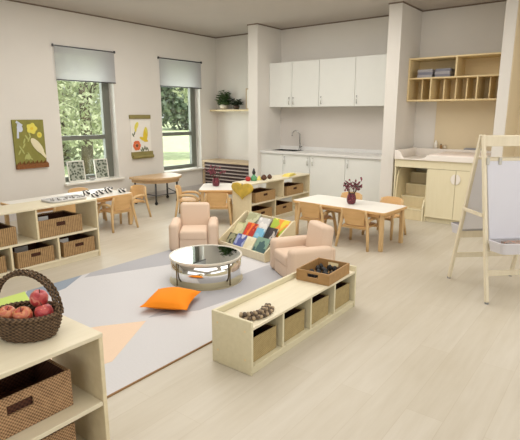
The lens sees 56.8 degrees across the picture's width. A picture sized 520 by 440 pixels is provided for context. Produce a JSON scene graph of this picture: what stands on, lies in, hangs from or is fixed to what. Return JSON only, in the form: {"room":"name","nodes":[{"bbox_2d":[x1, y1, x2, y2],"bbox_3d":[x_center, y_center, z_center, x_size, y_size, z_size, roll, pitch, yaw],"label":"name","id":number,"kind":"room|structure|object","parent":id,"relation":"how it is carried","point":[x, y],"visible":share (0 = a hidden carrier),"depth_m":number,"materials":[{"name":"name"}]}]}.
{"room":"children's room","nodes":[
{"label":"children's room","id":0,"kind":"room"},
{"bbox_2d":[0,0,217,215],"bbox_3d":[-4.300,-1.321,5.957,0.250,3.040,11.250,9,15,36],"label":"wall","id":1,"kind":"structure","parent":0,"point":[28,82],"depth_m":7.66,"materials":[{"name":"paint"}]},
{"bbox_2d":[11,120,48,169],"bbox_3d":[-3.350,-1.108,7.018,0.050,0.700,0.480,9,15,36],"label":"wall picture","id":2,"kind":"object","parent":1,"relation":"attached to","point":[28,135],"visible":1,"depth_m":6.99,"materials":[{"name":"green fabric"}]},
{"bbox_2d":[51,43,115,83],"bbox_3d":[-2.733,-2.439,7.556,0.045,0.521,1.091,9,15,36],"label":"roller blind","id":3,"kind":"object","parent":1,"relation":"attached to","point":[78,64],"visible":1,"depth_m":7.52,"materials":[{"name":"white fabric"}]},
{"bbox_2d":[62,83,113,181],"bbox_3d":[-2.884,-1.685,7.835,0.090,2.050,1.010,9,15,36],"label":"window","id":4,"kind":"structure","parent":1,"relation":"in","point":[106,135],"depth_m":8.13,"materials":[{"name":"grey metal"}]},
{"bbox_2d":[64,176,124,185],"bbox_3d":[-2.767,-0.654,7.988,0.220,0.030,1.100,9,15,36],"label":"sill","id":5,"kind":"structure","parent":1,"relation":"attached to","point":[113,177],"depth_m":7.89,"materials":[{"name":"paint"}]},
{"bbox_2d":[66,160,85,181],"bbox_3d":[-2.977,-0.793,7.787,0.055,0.329,0.300,9,15,36],"label":"framed picture","id":6,"kind":"object","parent":5,"relation":"on","point":[76,170],"visible":1,"depth_m":7.79,"materials":[{"name":"white paper"}]},
{"bbox_2d":[93,158,108,178],"bbox_3d":[-2.691,-0.873,8.151,0.055,0.329,0.260,9,15,36],"label":"framed picture","id":7,"kind":"object","parent":5,"relation":"on","point":[100,165],"visible":1,"depth_m":8.15,"materials":[{"name":"white paper"}]},
{"bbox_2d":[0,184,202,222],"bbox_3d":[-4.195,0.132,6.191,0.015,0.100,10.850,9,15,36],"label":"baseboard","id":8,"kind":"structure","parent":1,"relation":"attached to","point":[12,217],"depth_m":9.00,"materials":[{"name":"paint"}]},
{"bbox_2d":[7,0,215,37],"bbox_3d":[-4.196,-2.780,5.556,0.012,0.018,10.850,9,15,36],"label":"trim","id":9,"kind":"structure","parent":1,"relation":"attached to","point":[7,0],"depth_m":7.67,"materials":[{"name":"paint"}]},
{"bbox_2d":[129,115,153,158],"bbox_3d":[-2.106,-1.486,8.581,0.069,0.768,0.485,9,15,36],"label":"scroll","id":10,"kind":"object","parent":1,"relation":"attached to","point":[140,131],"visible":1,"depth_m":8.57,"materials":[{"name":"paper"}]},
{"bbox_2d":[157,56,201,88],"bbox_3d":[-1.500,-2.783,9.127,0.045,0.521,1.106,9,15,36],"label":"roller blind","id":11,"kind":"object","parent":1,"relation":"attached to","point":[177,73],"visible":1,"depth_m":9.10,"materials":[{"name":"white fabric"}]},
{"bbox_2d":[162,88,196,169],"bbox_3d":[-1.645,-2.030,9.413,0.090,2.050,1.020,9,15,36],"label":"window","id":12,"kind":"structure","parent":1,"relation":"in","point":[191,91],"depth_m":9.71,"materials":[{"name":"grey metal"}]},
{"bbox_2d":[163,167,205,172],"bbox_3d":[-1.529,-0.999,9.566,0.220,0.030,1.110,9,15,36],"label":"sill","id":13,"kind":"structure","parent":1,"relation":"attached to","point":[190,168],"depth_m":9.49,"materials":[{"name":"white laminate"}]},
{"bbox_2d":[15,0,499,36],"bbox_3d":[-0.174,-2.190,2.528,10.650,0.120,11.250,9,15,36],"label":"ceiling","id":14,"kind":"structure","parent":0,"point":[213,18],"depth_m":7.24,"materials":[{"name":"paint"}]},
{"bbox_2d":[0,189,519,439],"bbox_3d":[-0.174,0.888,3.200,10.650,0.100,11.250,9,15,36],"label":"floor","id":15,"kind":"structure","parent":0,"point":[420,354],"depth_m":2.95,"materials":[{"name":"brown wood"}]},
{"bbox_2d":[0,197,100,278],"bbox_3d":[-2.503,0.224,4.529,0.400,0.630,2.000,9,15,36],"label":"shelf","id":16,"kind":"object","parent":15,"relation":"on","point":[26,212],"visible":0.73,"depth_m":4.82,"materials":[{"name":"brown wood"}]},
{"bbox_2d":[0,255,6,273],"bbox_3d":[-2.605,0.417,4.419,0.342,0.156,0.371,9,15,36],"label":"wicker basket","id":17,"kind":"object","parent":16,"relation":"on","point":[3,268],"visible":1,"depth_m":4.44,"materials":[{"name":"wicker"}]},
{"bbox_2d":[0,223,17,246],"bbox_3d":[-2.538,0.154,4.451,0.342,0.166,0.400,9,15,36],"label":"wicker basket","id":18,"kind":"object","parent":16,"relation":"on","point":[8,235],"visible":1,"depth_m":4.45,"materials":[{"name":"wicker"}]},
{"bbox_2d":[12,242,54,268],"bbox_3d":[-2.316,0.337,4.787,0.342,0.156,0.371,9,15,36],"label":"wicker basket","id":19,"kind":"object","parent":16,"relation":"on","point":[38,252],"visible":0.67,"depth_m":4.70,"materials":[{"name":"wicker"}]},
{"bbox_2d":[14,245,27,252],"bbox_3d":[-2.334,0.339,4.705,0.019,0.160,0.130,9,15,36],"label":"paper sheets","id":20,"kind":"object","parent":19,"relation":"in","point":[23,248],"visible":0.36,"depth_m":4.69,"materials":[{"name":"paper"}]},
{"bbox_2d":[37,210,82,238],"bbox_3d":[-2.143,0.039,4.954,0.343,0.176,0.470,9,15,36],"label":"wicker basket","id":21,"kind":"object","parent":16,"relation":"on","point":[61,222],"visible":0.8,"depth_m":4.89,"materials":[{"name":"wicker"}]},
{"bbox_2d":[41,194,86,202],"bbox_3d":[-2.055,-0.224,5.047,0.258,0.023,0.418,9,15,36],"label":"tray","id":22,"kind":"object","parent":16,"relation":"on","point":[47,200],"visible":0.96,"depth_m":5.02,"materials":[{"name":"plastic"}]},
{"bbox_2d":[59,233,94,257],"bbox_3d":[-2.030,0.257,5.151,0.342,0.156,0.361,9,15,36],"label":"wicker basket","id":23,"kind":"object","parent":16,"relation":"on","point":[79,243],"visible":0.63,"depth_m":5.07,"materials":[{"name":"wicker"}]},
{"bbox_2d":[0,315,109,439],"bbox_3d":[-1.291,0.879,1.530,0.400,0.630,1.605,9,15,36],"label":"shelf","id":24,"kind":"object","parent":15,"relation":"on","point":[76,346],"visible":0.58,"depth_m":1.98,"materials":[{"name":"brown wood"}]},
{"bbox_2d":[0,269,63,342],"bbox_3d":[-0.934,0.329,1.917,0.287,0.274,0.214,2,12,8],"label":"basket","id":25,"kind":"object","parent":24,"relation":"on","point":[34,329],"visible":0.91,"depth_m":1.87,"materials":[{"name":"wicker"}]},
{"bbox_2d":[0,305,15,318],"bbox_3d":[-1.004,0.374,1.907,0.071,0.074,0.071,-3,13,-13],"label":"apple","id":26,"kind":"object","parent":25,"relation":"on","point":[7,311],"visible":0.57,"depth_m":1.89,"materials":[{"name":"food"}]},
{"bbox_2d":[13,306,32,318],"bbox_3d":[-0.931,0.373,1.886,0.073,0.076,0.071,-12,17,-43],"label":"apple","id":27,"kind":"object","parent":25,"relation":"on","point":[21,312],"visible":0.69,"depth_m":1.87,"materials":[{"name":"food"}]},
{"bbox_2d":[29,289,47,306],"bbox_3d":[-0.903,0.317,1.962,0.071,0.076,0.071,-12,17,-43],"label":"apple","id":28,"kind":"object","parent":25,"relation":"in","point":[37,296],"visible":0.96,"depth_m":1.94,"materials":[{"name":"food"}]},
{"bbox_2d":[34,302,53,317],"bbox_3d":[-0.865,0.368,1.923,0.071,0.074,0.071,-4,13,-17],"label":"apple","id":29,"kind":"object","parent":25,"relation":"on","point":[44,309],"visible":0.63,"depth_m":1.90,"materials":[{"name":"food"}]},
{"bbox_2d":[0,359,72,439],"bbox_3d":[-1.021,0.703,1.903,0.303,0.161,0.420,9,15,36],"label":"wicker basket","id":30,"kind":"object","parent":24,"relation":"on","point":[29,396],"visible":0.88,"depth_m":1.90,"materials":[{"name":"wicker"}]},
{"bbox_2d":[41,422,75,439],"bbox_3d":[-1.008,0.943,1.964,0.302,0.176,0.380,9,15,36],"label":"wicker basket","id":31,"kind":"object","parent":24,"relation":"on","point":[67,432],"visible":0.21,"depth_m":1.98,"materials":[{"name":"wicker"}]},
{"bbox_2d":[41,204,75,213],"bbox_3d":[-2.429,0.020,5.845,0.410,0.473,0.428,9,15,36],"label":"child chair","id":32,"kind":"object","parent":15,"relation":"on","point":[71,208],"visible":0.21,"depth_m":5.68,"materials":[{"name":"brown wood"}]},
{"bbox_2d":[0,188,132,224],"bbox_3d":[-2.480,-0.078,6.328,0.700,0.452,1.500,9,15,36],"label":"table","id":33,"kind":"object","parent":15,"relation":"on","point":[105,197],"visible":0.28,"depth_m":6.35,"materials":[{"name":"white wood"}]},
{"bbox_2d":[104,187,112,192],"bbox_3d":[-2.084,-0.410,6.615,0.110,0.075,0.110,9,15,36],"label":"striped cup","id":34,"kind":"object","parent":33,"relation":"on","point":[107,189],"visible":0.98,"depth_m":6.58,"materials":[{"name":"ceramic"}]},
{"bbox_2d":[68,187,106,220],"bbox_3d":[-2.508,-0.211,6.901,0.410,0.473,0.428,9,15,36],"label":"child chair","id":35,"kind":"object","parent":15,"relation":"on","point":[78,188],"visible":0.25,"depth_m":6.96,"materials":[{"name":"brown wood"}]},
{"bbox_2d":[97,195,138,232],"bbox_3d":[-1.936,-0.117,6.473,0.410,0.473,0.428,9,15,36],"label":"child chair","id":36,"kind":"object","parent":15,"relation":"on","point":[119,205],"visible":0.98,"depth_m":6.35,"materials":[{"name":"brown wood"}]},
{"bbox_2d":[0,250,281,397],"bbox_3d":[-1.021,0.679,3.897,1.923,0.010,3.470,9,15,36],"label":"rug","id":37,"kind":"object","parent":15,"relation":"on","point":[139,342],"visible":0.49,"depth_m":3.71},
{"bbox_2d":[140,287,200,309],"bbox_3d":[-0.706,0.619,3.836,0.374,0.126,0.394,2,12,9],"label":"throw pillow","id":38,"kind":"object","parent":37,"relation":"on","point":[170,298],"visible":1,"depth_m":3.72,"materials":[{"name":"orange fabric"}]},
{"bbox_2d":[169,202,218,250],"bbox_3d":[-0.756,0.064,5.553,0.545,0.482,0.495,-1,12,-4],"label":"armchair","id":39,"kind":"object","parent":37,"relation":"on","point":[194,226],"visible":0.92,"depth_m":5.39,"materials":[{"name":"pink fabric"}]},
{"bbox_2d":[169,244,242,290],"bbox_3d":[-0.500,0.428,4.468,0.678,0.235,0.678,9,15,36],"label":"table","id":40,"kind":"object","parent":37,"relation":"on","point":[206,267],"visible":0.99,"depth_m":4.24,"materials":[{"name":"white"}]},
{"bbox_2d":[171,245,239,263],"bbox_3d":[-0.500,0.324,4.445,0.640,0.014,0.640,9,15,36],"label":"mirror","id":41,"kind":"object","parent":40,"relation":"on","point":[195,254],"depth_m":4.41,"materials":[{"name":"white mirror"}]},
{"bbox_2d":[218,211,295,262],"bbox_3d":[-0.046,0.164,5.349,0.450,0.375,0.788,-11,16,-41],"label":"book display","id":42,"kind":"object","parent":37,"relation":"on","point":[290,230],"visible":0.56,"depth_m":5.18,"materials":[{"name":"brown wood"}]},
{"bbox_2d":[226,232,237,243],"bbox_3d":[-0.326,0.217,5.474,0.099,0.130,0.124,-11,16,-41],"label":"picture book","id":43,"kind":"object","parent":42,"relation":"on","point":[231,238],"visible":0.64,"depth_m":5.47,"materials":[{"name":"paper"}]},
{"bbox_2d":[233,222,246,233],"bbox_3d":[-0.234,0.110,5.565,0.113,0.151,0.158,-11,16,-41],"label":"picture book","id":44,"kind":"object","parent":42,"relation":"on","point":[240,227],"visible":0.64,"depth_m":5.56,"materials":[{"name":"paper"}]},
{"bbox_2d":[233,233,247,246],"bbox_3d":[-0.222,0.235,5.367,0.106,0.140,0.158,-11,16,-41],"label":"picture book","id":45,"kind":"object","parent":42,"relation":"on","point":[240,239],"visible":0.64,"depth_m":5.36,"materials":[{"name":"paper"}]},
{"bbox_2d":[243,236,256,249],"bbox_3d":[-0.114,0.260,5.252,0.106,0.140,0.147,-11,16,-41],"label":"picture book","id":46,"kind":"object","parent":42,"relation":"on","point":[250,241],"visible":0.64,"depth_m":5.25,"materials":[{"name":"paper"}]},
{"bbox_2d":[243,222,258,236],"bbox_3d":[-0.113,0.126,5.443,0.128,0.171,0.169,-11,16,-41],"label":"picture book","id":47,"kind":"object","parent":42,"relation":"on","point":[251,228],"visible":0.64,"depth_m":5.44,"materials":[{"name":"paper"}]},
{"bbox_2d":[245,211,261,223],"bbox_3d":[-0.097,0.015,5.575,0.142,0.191,0.191,-11,16,-41],"label":"picture book","id":48,"kind":"object","parent":42,"relation":"on","point":[253,217],"visible":0.64,"depth_m":5.58,"materials":[{"name":"paper"}]},
{"bbox_2d":[253,228,265,237],"bbox_3d":[-0.011,0.168,5.321,0.106,0.140,0.135,-11,16,-41],"label":"picture book","id":49,"kind":"object","parent":42,"relation":"on","point":[260,232],"visible":0.64,"depth_m":5.32,"materials":[{"name":"paper"}]},
{"bbox_2d":[252,236,269,253],"bbox_3d":[0.013,0.277,5.125,0.120,0.161,0.191,-11,16,-41],"label":"picture book","id":50,"kind":"object","parent":42,"relation":"on","point":[261,245],"visible":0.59,"depth_m":5.12,"materials":[{"name":"paper"}]},
{"bbox_2d":[257,217,271,229],"bbox_3d":[0.030,0.063,5.426,0.120,0.161,0.180,-11,16,-41],"label":"picture book","id":51,"kind":"object","parent":42,"relation":"on","point":[264,223],"visible":0.5,"depth_m":5.42,"materials":[{"name":"paper"}]},
{"bbox_2d":[263,227,278,244],"bbox_3d":[0.105,0.177,5.210,0.128,0.171,0.158,-11,16,-41],"label":"picture book","id":52,"kind":"object","parent":42,"relation":"on","point":[270,233],"visible":0.62,"depth_m":5.21,"materials":[{"name":"paper"}]},
{"bbox_2d":[270,218,290,236],"bbox_3d":[0.203,0.092,5.248,0.135,0.181,0.247,-11,16,-41],"label":"picture book","id":53,"kind":"object","parent":42,"relation":"on","point":[281,225],"visible":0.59,"depth_m":5.24,"materials":[{"name":"paper"}]},
{"bbox_2d":[270,220,335,276],"bbox_3d":[0.413,0.275,4.587,0.495,0.482,0.545,-4,13,-20],"label":"armchair","id":54,"kind":"object","parent":37,"relation":"on","point":[288,253],"visible":0.73,"depth_m":4.48,"materials":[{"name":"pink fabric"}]},
{"bbox_2d":[130,185,151,221],"bbox_3d":[-1.915,-0.264,7.146,0.428,0.473,0.410,8,14,31],"label":"child chair","id":55,"kind":"object","parent":15,"relation":"on","point":[138,191],"visible":0.62,"depth_m":7.20,"materials":[{"name":"brown wood"}]},
{"bbox_2d":[129,172,181,204],"bbox_3d":[-1.718,-0.537,8.389,0.620,0.470,0.880,9,15,36],"label":"table","id":56,"kind":"object","parent":15,"relation":"on","point":[167,177],"visible":0.84,"depth_m":8.15,"materials":[{"name":"wood"}]},
{"bbox_2d":[175,185,200,216],"bbox_3d":[-1.072,-0.290,7.263,0.410,0.473,0.428,0,12,0],"label":"child chair","id":57,"kind":"object","parent":15,"relation":"on","point":[182,196],"visible":0.88,"depth_m":7.13,"materials":[{"name":"brown wood"}]},
{"bbox_2d":[199,183,231,201],"bbox_3d":[-0.596,-0.283,7.268,0.580,0.452,0.720,0,12,0],"label":"table","id":58,"kind":"object","parent":15,"relation":"on","point":[206,188],"visible":0.34,"depth_m":6.93,"materials":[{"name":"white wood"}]},
{"bbox_2d":[204,165,225,186],"bbox_3d":[-0.673,-0.663,7.221,0.330,0.312,0.232,-1,12,-6],"label":"vase","id":59,"kind":"object","parent":58,"relation":"on","point":[215,182],"visible":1,"depth_m":7.19,"materials":[{"name":"glass"}]},
{"bbox_2d":[204,193,232,225],"bbox_3d":[-0.595,-0.181,6.766,0.428,0.473,0.410,0,12,0],"label":"child chair","id":60,"kind":"object","parent":15,"relation":"on","point":[216,200],"visible":0.82,"depth_m":6.59,"materials":[{"name":"brown wood"}]},
{"bbox_2d":[202,158,248,183],"bbox_3d":[-0.518,-0.898,9.736,1.330,0.600,0.490,9,15,36],"label":"radiator cover","id":61,"kind":"object","parent":15,"relation":"on","point":[236,170],"visible":0.36,"depth_m":9.57,"materials":[{"name":"brown wood"}]},
{"bbox_2d":[232,172,309,222],"bbox_3d":[0.203,-0.332,7.146,0.330,0.600,1.500,9,15,36],"label":"shelf","id":62,"kind":"object","parent":15,"relation":"on","point":[276,182],"visible":0.49,"depth_m":7.03,"materials":[{"name":"brown wood"}]},
{"bbox_2d":[231,182,253,198],"bbox_3d":[-0.239,-0.389,6.492,0.372,0.224,0.025,9,15,36],"label":"heart ornament","id":63,"kind":"object","parent":62,"relation":"hanging from","point":[243,190],"visible":1,"depth_m":6.48,"materials":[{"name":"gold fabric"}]},
{"bbox_2d":[251,168,256,180],"bbox_3d":[-0.086,-0.638,6.726,0.092,0.175,0.092,9,15,36],"label":"bottle","id":64,"kind":"object","parent":62,"relation":"on","point":[253,177],"visible":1,"depth_m":6.70,"materials":[{"name":"glass"}]},
{"bbox_2d":[252,205,271,216],"bbox_3d":[-0.067,-0.101,6.828,0.283,0.141,0.420,9,15,36],"label":"wicker basket","id":65,"kind":"object","parent":62,"relation":"on","point":[264,210],"visible":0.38,"depth_m":6.87,"materials":[{"name":"wicker"}]},
{"bbox_2d":[252,187,274,202],"bbox_3d":[-0.030,-0.356,6.821,0.283,0.141,0.460,9,15,36],"label":"wicker basket","id":66,"kind":"object","parent":62,"relation":"on","point":[259,194],"visible":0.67,"depth_m":6.76,"materials":[{"name":"wicker"}]},
{"bbox_2d":[276,200,292,214],"bbox_3d":[0.256,-0.191,7.239,0.283,0.141,0.420,9,15,36],"label":"wicker basket","id":67,"kind":"object","parent":62,"relation":"on","point":[282,207],"visible":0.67,"depth_m":7.19,"materials":[{"name":"wicker"}]},
{"bbox_2d":[284,182,302,195],"bbox_3d":[0.426,-0.483,7.402,0.283,0.141,0.460,9,15,36],"label":"wicker basket","id":68,"kind":"object","parent":62,"relation":"on","point":[290,188],"visible":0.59,"depth_m":7.34,"materials":[{"name":"wicker"}]},
{"bbox_2d":[212,262,356,375],"bbox_3d":[0.232,0.620,3.393,0.315,0.340,1.336,9,15,36],"label":"storage shelf","id":69,"kind":"object","parent":15,"relation":"on","point":[232,335],"visible":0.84,"depth_m":3.08,"materials":[{"name":"brown wood"}]},
{"bbox_2d":[239,303,274,320],"bbox_3d":[-0.014,0.564,2.935,0.289,0.044,0.122,-11,16,-41],"label":"bead garland","id":70,"kind":"object","parent":69,"relation":"on","point":[267,309],"visible":0.94,"depth_m":2.90,"materials":[{"name":"brown wood"}]},
{"bbox_2d":[253,323,275,361],"bbox_3d":[-0.065,0.741,3.019,0.241,0.156,0.241,9,15,36],"label":"fabric bin","id":71,"kind":"object","parent":69,"relation":"on","point":[264,337],"visible":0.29,"depth_m":2.96,"materials":[{"name":"fabric"}]},
{"bbox_2d":[284,307,304,341],"bbox_3d":[0.137,0.685,3.276,0.241,0.156,0.241,9,15,36],"label":"fabric bin","id":72,"kind":"object","parent":69,"relation":"on","point":[293,318],"visible":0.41,"depth_m":3.22,"materials":[{"name":"fabric"}]},
{"bbox_2d":[312,293,328,323],"bbox_3d":[0.338,0.629,3.533,0.241,0.156,0.241,9,15,36],"label":"fabric bin","id":73,"kind":"object","parent":69,"relation":"on","point":[320,302],"visible":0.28,"depth_m":3.48,"materials":[{"name":"fabric"}]},
{"bbox_2d":[296,257,349,285],"bbox_3d":[0.481,0.387,3.647,0.270,0.085,0.350,8,15,34],"label":"wooden tray","id":74,"kind":"object","parent":69,"relation":"on","point":[302,272],"visible":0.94,"depth_m":3.57,"materials":[{"name":"wood"}]},
{"bbox_2d":[335,281,349,308],"bbox_3d":[0.540,0.573,3.789,0.241,0.156,0.241,9,15,36],"label":"fabric bin","id":75,"kind":"object","parent":69,"relation":"on","point":[342,288],"visible":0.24,"depth_m":3.74,"materials":[{"name":"fabric"}]},
{"bbox_2d":[261,153,309,199],"bbox_3d":[0.609,-0.808,8.784,1.049,0.830,0.644,9,15,36],"label":"base cabinet","id":76,"kind":"object","parent":15,"relation":"on","point":[271,163],"visible":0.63,"depth_m":8.54,"materials":[{"name":"white laminate"}]},
{"bbox_2d":[295,202,336,235],"bbox_3d":[0.695,-0.015,6.003,0.428,0.473,0.410,8,15,34],"label":"child chair","id":77,"kind":"object","parent":15,"relation":"on","point":[310,211],"visible":0.93,"depth_m":5.87,"materials":[{"name":"brown wood"}]},
{"bbox_2d":[324,192,361,223],"bbox_3d":[1.151,-0.120,6.487,0.428,0.473,0.410,10,16,39],"label":"child chair","id":78,"kind":"object","parent":15,"relation":"on","point":[344,195],"visible":0.18,"depth_m":6.54,"materials":[{"name":"brown wood"}]},
{"bbox_2d":[310,156,380,201],"bbox_3d":[1.561,-0.652,8.072,1.345,0.830,0.644,9,15,36],"label":"base cabinet","id":79,"kind":"object","parent":15,"relation":"on","point":[328,175],"visible":0.63,"depth_m":7.84,"materials":[{"name":"white laminate"}]},
{"bbox_2d":[260,145,381,159],"bbox_3d":[1.146,-1.177,8.287,2.396,0.100,0.642,9,15,36],"label":"countertop","id":80,"kind":"structure","parent":79,"relation":"on","point":[312,151],"depth_m":8.26,"materials":[{"name":"stone"}]},
{"bbox_2d":[275,149,301,150],"bbox_3d":[0.501,-1.264,8.817,0.520,0.040,0.330,9,15,36],"label":"sink","id":81,"kind":"object","parent":80,"relation":"in","point":[275,149],"depth_m":8.97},
{"bbox_2d":[293,195,406,251],"bbox_3d":[1.077,0.011,5.923,1.290,0.452,0.600,11,16,41],"label":"table","id":82,"kind":"object","parent":15,"relation":"on","point":[380,210],"visible":0.81,"depth_m":5.70,"materials":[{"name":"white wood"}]},
{"bbox_2d":[343,177,361,203],"bbox_3d":[1.103,-0.350,5.759,0.228,0.321,0.306,5,13,22],"label":"vase","id":83,"kind":"object","parent":82,"relation":"on","point":[351,197],"visible":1,"depth_m":5.75,"materials":[{"name":"glass"}]},
{"bbox_2d":[335,208,378,251],"bbox_3d":[1.159,0.072,5.609,0.428,0.473,0.410,9,15,36],"label":"child chair","id":84,"kind":"object","parent":15,"relation":"on","point":[354,218],"visible":0.94,"depth_m":5.46,"materials":[{"name":"brown wood"}]},
{"bbox_2d":[362,196,406,239],"bbox_3d":[1.594,-0.040,6.119,0.428,0.473,0.410,11,17,42],"label":"child chair","id":85,"kind":"object","parent":15,"relation":"on","point":[387,199],"visible":0.37,"depth_m":6.13,"materials":[{"name":"brown wood"}]},
{"bbox_2d":[393,147,490,223],"bbox_3d":[2.717,-0.517,7.042,1.255,1.005,0.860,9,15,36],"label":"table","id":86,"kind":"object","parent":15,"relation":"on","point":[432,183],"visible":0.72,"depth_m":6.80,"materials":[{"name":"brown wood"}]},
{"bbox_2d":[447,135,519,304],"bbox_3d":[2.116,-0.048,4.104,0.651,1.343,0.812,-1,12,-5],"label":"easel","id":87,"kind":"object","parent":15,"relation":"on","point":[491,206],"visible":1,"depth_m":3.92,"materials":[{"name":"brown wood"}]},
{"bbox_2d":[451,222,482,232],"bbox_3d":[2.085,0.073,4.452,0.610,0.087,0.180,-1,12,-5],"label":"tray","id":88,"kind":"object","parent":87,"relation":"on","point":[467,228],"depth_m":4.34,"materials":[{"name":"plastic"}]},
{"bbox_2d":[489,238,519,254],"bbox_3d":[2.146,0.207,3.838,0.610,0.087,0.180,-1,12,-5],"label":"tray","id":89,"kind":"object","parent":87,"relation":"on","point":[504,246],"depth_m":3.78,"materials":[{"name":"plastic"}]},
{"bbox_2d":[248,24,280,187],"bbox_3d":[0.091,-1.964,8.902,0.210,3.040,0.720,9,15,36],"label":"pillar","id":90,"kind":"structure","parent":0,"point":[264,42],"depth_m":8.65,"materials":[{"name":"paint"}]},
{"bbox_2d":[216,1,519,159],"bbox_3d":[3.206,-1.578,7.131,10.200,3.040,0.206,9,15,36],"label":"wall","id":91,"kind":"structure","parent":0,"point":[475,29],"depth_m":8.22,"materials":[{"name":"paint"}]},
{"bbox_2d":[210,109,247,110],"bbox_3d":[-0.427,-2.186,9.575,1.360,0.035,0.228,9,15,36],"label":"wall shelf","id":92,"kind":"object","parent":91,"relation":"attached to","point":[225,109],"visible":0.56,"depth_m":9.52,"materials":[{"name":"brown wood"}]},
{"bbox_2d":[216,90,232,109],"bbox_3d":[-0.734,-2.446,9.766,0.417,0.390,0.289,9,15,36],"label":"potted plant","id":93,"kind":"object","parent":92,"relation":"on","point":[224,102],"visible":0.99,"depth_m":9.73,"materials":[{"name":"green plant"}]},
{"bbox_2d":[230,98,243,108],"bbox_3d":[-0.474,-2.318,9.562,0.318,0.228,0.250,9,15,36],"label":"potted plant","id":94,"kind":"object","parent":92,"relation":"on","point":[237,102],"visible":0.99,"depth_m":9.52,"materials":[{"name":"green plant"}]},
{"bbox_2d":[269,59,319,107],"bbox_3d":[0.683,-2.403,8.542,1.041,0.770,0.404,9,15,36],"label":"upper cabinet","id":95,"kind":"object","parent":91,"relation":"attached to","point":[296,83],"visible":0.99,"depth_m":8.39,"materials":[{"name":"white laminate"}]},
{"bbox_2d":[247,1,422,29],"bbox_3d":[1.096,-3.265,7.777,2.825,0.018,0.778,9,15,36],"label":"trim","id":96,"kind":"structure","parent":91,"relation":"attached to","point":[400,1],"depth_m":7.11,"materials":[{"name":"paint"}]},
{"bbox_2d":[319,54,386,106],"bbox_3d":[1.635,-2.247,7.829,1.353,0.770,0.404,9,15,36],"label":"upper cabinet","id":97,"kind":"object","parent":91,"relation":"attached to","point":[359,81],"visible":0.84,"depth_m":7.73,"materials":[{"name":"white laminate"}]},
{"bbox_2d":[216,0,506,37],"bbox_3d":[1.295,-3.339,8.114,5.540,0.018,0.012,9,15,36],"label":"trim","id":98,"kind":"structure","parent":91,"relation":"attached to","point":[500,0],"depth_m":7.74,"materials":[{"name":"paint"}]},
{"bbox_2d":[407,52,500,101],"bbox_3d":[2.842,-2.029,6.913,1.308,0.615,0.410,9,15,36],"label":"cubby","id":99,"kind":"object","parent":91,"relation":"attached to","point":[476,77],"visible":0.8,"depth_m":6.95,"materials":[{"name":"brown wood"}]},
{"bbox_2d":[417,75,434,77],"bbox_3d":[2.501,-2.131,7.156,0.220,0.038,0.320,9,15,36],"label":"folded blanket","id":100,"kind":"object","parent":99,"relation":"on","point":[418,76],"visible":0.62,"depth_m":7.04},
{"bbox_2d":[418,72,434,74],"bbox_3d":[2.507,-2.168,7.143,0.220,0.038,0.320,9,15,36],"label":"folded blanket","id":101,"kind":"object","parent":100,"relation":"on","point":[419,73],"visible":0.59,"depth_m":7.01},
{"bbox_2d":[418,69,435,72],"bbox_3d":[2.504,-2.206,7.136,0.220,0.038,0.320,9,15,36],"label":"folded blanket","id":102,"kind":"object","parent":101,"relation":"on","point":[424,70],"visible":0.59,"depth_m":7.00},
{"bbox_2d":[435,74,454,76],"bbox_3d":[2.706,-2.097,7.002,0.220,0.038,0.320,9,15,36],"label":"folded blanket","id":103,"kind":"object","parent":99,"relation":"on","point":[436,75],"visible":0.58,"depth_m":6.89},
{"bbox_2d":[435,71,454,74],"bbox_3d":[2.703,-2.136,6.996,0.220,0.038,0.320,9,15,36],"label":"folded blanket","id":104,"kind":"object","parent":103,"relation":"on","point":[438,72],"visible":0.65,"depth_m":6.87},
{"bbox_2d":[435,68,454,71],"bbox_3d":[2.709,-2.173,6.983,0.220,0.038,0.320,9,15,36],"label":"folded blanket","id":105,"kind":"object","parent":104,"relation":"on","point":[441,69],"visible":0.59,"depth_m":6.86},
{"bbox_2d":[434,101,495,150],"bbox_3d":[3.100,-1.353,7.131,0.990,0.800,0.012,9,15,36],"label":"wall panel","id":106,"kind":"object","parent":91,"relation":"attached to","point":[458,124],"visible":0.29,"depth_m":7.16,"materials":[{"name":"beige paint"}]},
{"bbox_2d":[379,3,421,201],"bbox_3d":[2.138,-1.621,7.332,0.195,3.040,0.780,9,15,36],"label":"pillar","id":107,"kind":"structure","parent":0,"point":[405,21],"depth_m":7.05,"materials":[{"name":"paint"}]},
{"bbox_2d":[491,0,519,156],"bbox_3d":[3.326,-1.431,6.461,0.145,3.040,0.750,9,15,36],"label":"wall","id":108,"kind":"structure","parent":0,"point":[511,12],"depth_m":6.12,"materials":[{"name":"paint"}]},
{"label":"outside","id":109,"kind":"structure","parent":0,"visible":0},
{"bbox_2d":[64,121,189,179],"bbox_3d":[-34.090,-14.718,75.136,132.740,0.100,200.000,9,15,36],"label":"lawn","id":110,"kind":"structure","parent":109,"point":[176,150],"depth_m":22.88,"materials":[{"name":"green plant"}]},
{"bbox_2d":[57,80,102,174],"bbox_3d":[-4.735,-3.467,12.762,2.660,4.545,3.874,9,15,36],"label":"tree","id":111,"kind":"object","parent":110,"relation":"on","point":[84,101],"visible":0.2,"depth_m":12.67,"materials":[{"name":"green plant"}]},
{"bbox_2d":[57,81,103,166],"bbox_3d":[-6.314,-4.134,15.165,3.134,5.270,5.240,7,14,30],"label":"tree","id":112,"kind":"object","parent":110,"relation":"on","point":[68,151],"visible":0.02,"depth_m":15.38,"materials":[{"name":"green plant"}]},
{"bbox_2d":[160,86,188,129],"bbox_3d":[-8.296,-14.603,53.055,7.761,9.718,13.959,8,15,34],"label":"tree","id":113,"kind":"object","parent":110,"relation":"on","point":[174,109],"visible":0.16,"depth_m":50.27,"materials":[{"name":"green plant"}]},
{"bbox_2d":[173,88,187,104],"bbox_3d":[-1.657,-4.578,16.329,2.285,5.193,3.810,9,15,36],"label":"tree","id":114,"kind":"object","parent":110,"relation":"on","point":[185,100],"visible":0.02,"depth_m":15.71,"materials":[{"name":"green plant"}]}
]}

